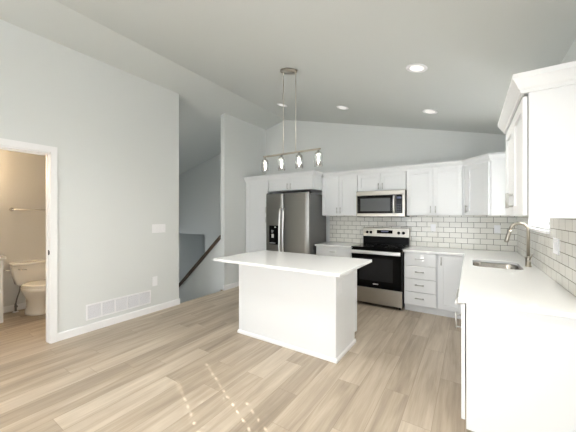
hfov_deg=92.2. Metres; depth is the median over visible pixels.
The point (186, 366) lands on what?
floor
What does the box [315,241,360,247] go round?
countertop
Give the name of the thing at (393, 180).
upper cabinet
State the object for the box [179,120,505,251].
wall
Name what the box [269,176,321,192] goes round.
upper cabinet
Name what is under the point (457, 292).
dishwasher
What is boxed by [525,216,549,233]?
window
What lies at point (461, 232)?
tile backsplash
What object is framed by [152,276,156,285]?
wall outlet
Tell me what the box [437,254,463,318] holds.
base cabinet
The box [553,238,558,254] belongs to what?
light switch
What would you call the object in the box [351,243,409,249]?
cooktop
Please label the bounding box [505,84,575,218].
upper cabinet
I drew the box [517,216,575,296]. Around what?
tile backsplash
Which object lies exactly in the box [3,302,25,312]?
baseboard
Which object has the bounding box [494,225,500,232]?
wall outlet
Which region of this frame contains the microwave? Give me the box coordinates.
[356,190,407,216]
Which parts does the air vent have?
louver panel, louver panel, louver panel, louver panel, louver panel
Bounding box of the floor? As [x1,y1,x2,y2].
[0,286,473,431]
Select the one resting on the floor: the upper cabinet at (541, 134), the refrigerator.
the refrigerator
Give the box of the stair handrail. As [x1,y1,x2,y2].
[179,235,220,286]
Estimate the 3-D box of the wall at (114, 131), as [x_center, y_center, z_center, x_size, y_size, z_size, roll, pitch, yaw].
[-2.807,-0.263,2.819,0.133,3.325,8.230,0,0,33]
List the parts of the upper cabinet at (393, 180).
door, door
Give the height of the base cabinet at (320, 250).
0.869 m
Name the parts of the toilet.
tank lid, tank, bowl, seat, lid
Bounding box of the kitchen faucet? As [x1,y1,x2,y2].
[504,222,532,266]
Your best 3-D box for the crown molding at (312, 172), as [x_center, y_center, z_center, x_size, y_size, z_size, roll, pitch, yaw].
[-0.135,-0.730,5.320,1.609,0.090,0.338,0,0,33]
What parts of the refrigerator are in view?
freezer door, handle, handle, door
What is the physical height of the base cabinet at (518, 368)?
0.869 m
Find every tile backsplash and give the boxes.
[330,216,516,251]
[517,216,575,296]
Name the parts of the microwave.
door, glass, vent panel, control panel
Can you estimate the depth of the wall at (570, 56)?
1.79 m
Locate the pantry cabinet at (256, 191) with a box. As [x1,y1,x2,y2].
[246,180,283,252]
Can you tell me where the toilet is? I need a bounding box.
[9,259,45,315]
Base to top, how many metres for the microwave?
0.424 m
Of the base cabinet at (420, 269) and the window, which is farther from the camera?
the base cabinet at (420, 269)
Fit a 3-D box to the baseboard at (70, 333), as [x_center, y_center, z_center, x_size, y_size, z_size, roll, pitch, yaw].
[-3.339,1.355,1.900,0.013,0.090,5.910,0,0,33]
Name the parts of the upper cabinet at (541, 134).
door, handle, door, panel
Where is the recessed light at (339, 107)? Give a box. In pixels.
[336,106,348,109]
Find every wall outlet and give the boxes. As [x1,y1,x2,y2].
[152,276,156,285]
[431,224,435,231]
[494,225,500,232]
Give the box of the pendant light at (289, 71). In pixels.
[261,68,322,171]
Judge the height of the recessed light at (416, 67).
0.048 m
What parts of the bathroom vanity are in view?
door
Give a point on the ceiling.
(220, 57)
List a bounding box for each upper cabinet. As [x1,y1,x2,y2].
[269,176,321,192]
[322,175,357,215]
[358,171,406,191]
[407,167,462,215]
[463,160,505,215]
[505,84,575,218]
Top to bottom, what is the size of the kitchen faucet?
0.436 m
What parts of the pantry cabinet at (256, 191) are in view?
door, door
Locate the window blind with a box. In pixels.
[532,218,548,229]
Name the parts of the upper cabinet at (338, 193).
door, door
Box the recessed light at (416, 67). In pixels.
[406,63,427,72]
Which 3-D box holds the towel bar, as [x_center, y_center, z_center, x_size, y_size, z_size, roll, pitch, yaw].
[-3.842,-0.088,4.286,0.070,0.052,0.667,0,0,33]
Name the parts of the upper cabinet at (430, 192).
door, door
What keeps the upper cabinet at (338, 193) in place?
attached to the wall at (344, 147)
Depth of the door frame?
3.04 m
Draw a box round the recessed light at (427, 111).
[422,109,437,113]
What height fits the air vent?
0.190 m
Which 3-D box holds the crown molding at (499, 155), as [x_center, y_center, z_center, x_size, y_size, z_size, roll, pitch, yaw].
[1.796,-0.730,4.239,2.793,0.090,0.298,0,0,40]
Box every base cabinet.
[316,246,351,257]
[404,252,437,314]
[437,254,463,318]
[455,303,575,431]
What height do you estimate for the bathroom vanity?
0.862 m
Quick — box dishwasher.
[454,289,460,304]
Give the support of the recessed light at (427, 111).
in the ceiling
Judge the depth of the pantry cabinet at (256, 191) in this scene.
5.51 m
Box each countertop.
[214,250,371,276]
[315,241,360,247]
[403,246,575,318]
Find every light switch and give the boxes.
[152,224,164,232]
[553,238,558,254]
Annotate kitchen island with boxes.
[237,264,356,363]
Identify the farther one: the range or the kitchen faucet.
the range
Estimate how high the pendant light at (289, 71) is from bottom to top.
1.163 m
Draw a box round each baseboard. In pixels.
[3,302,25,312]
[57,299,178,341]
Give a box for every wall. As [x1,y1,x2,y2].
[0,19,265,332]
[0,149,45,306]
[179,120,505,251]
[179,233,203,282]
[179,239,220,302]
[561,38,575,63]
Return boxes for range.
[351,227,409,309]
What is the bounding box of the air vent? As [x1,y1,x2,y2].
[86,290,150,320]
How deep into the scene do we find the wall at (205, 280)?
5.49 m
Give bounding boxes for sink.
[473,262,520,269]
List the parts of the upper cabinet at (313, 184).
door, door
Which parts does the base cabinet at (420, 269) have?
drawer, drawer, drawer, drawer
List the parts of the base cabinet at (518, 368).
handle, door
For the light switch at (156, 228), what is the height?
0.122 m
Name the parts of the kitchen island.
corner trim, corner trim, panel, corner trim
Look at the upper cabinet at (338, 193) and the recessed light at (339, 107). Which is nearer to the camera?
the recessed light at (339, 107)
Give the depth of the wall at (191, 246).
8.60 m
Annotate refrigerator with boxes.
[266,191,325,254]
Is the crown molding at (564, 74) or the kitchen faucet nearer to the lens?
the crown molding at (564, 74)
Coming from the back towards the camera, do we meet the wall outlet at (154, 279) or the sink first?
the wall outlet at (154, 279)
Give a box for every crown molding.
[244,170,322,181]
[323,152,505,177]
[498,61,575,133]
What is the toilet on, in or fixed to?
on the floor
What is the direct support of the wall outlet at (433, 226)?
attached to the tile backsplash at (461, 232)
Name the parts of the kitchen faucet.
spout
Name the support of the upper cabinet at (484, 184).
attached to the wall at (344, 147)
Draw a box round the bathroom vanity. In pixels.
[0,255,5,322]
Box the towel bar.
[9,208,45,210]
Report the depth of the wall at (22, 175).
4.13 m
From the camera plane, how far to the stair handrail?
5.53 m
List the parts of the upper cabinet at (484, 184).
door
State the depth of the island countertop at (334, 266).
3.01 m
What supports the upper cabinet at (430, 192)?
attached to the wall at (344, 147)
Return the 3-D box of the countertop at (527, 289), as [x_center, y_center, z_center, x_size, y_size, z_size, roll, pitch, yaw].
[1.787,0.515,2.962,1.364,0.030,2.944,0,0,33]
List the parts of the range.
handle, oven door, drawer, control panel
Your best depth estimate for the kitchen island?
2.90 m
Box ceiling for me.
[0,0,575,174]
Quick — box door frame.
[0,138,56,343]

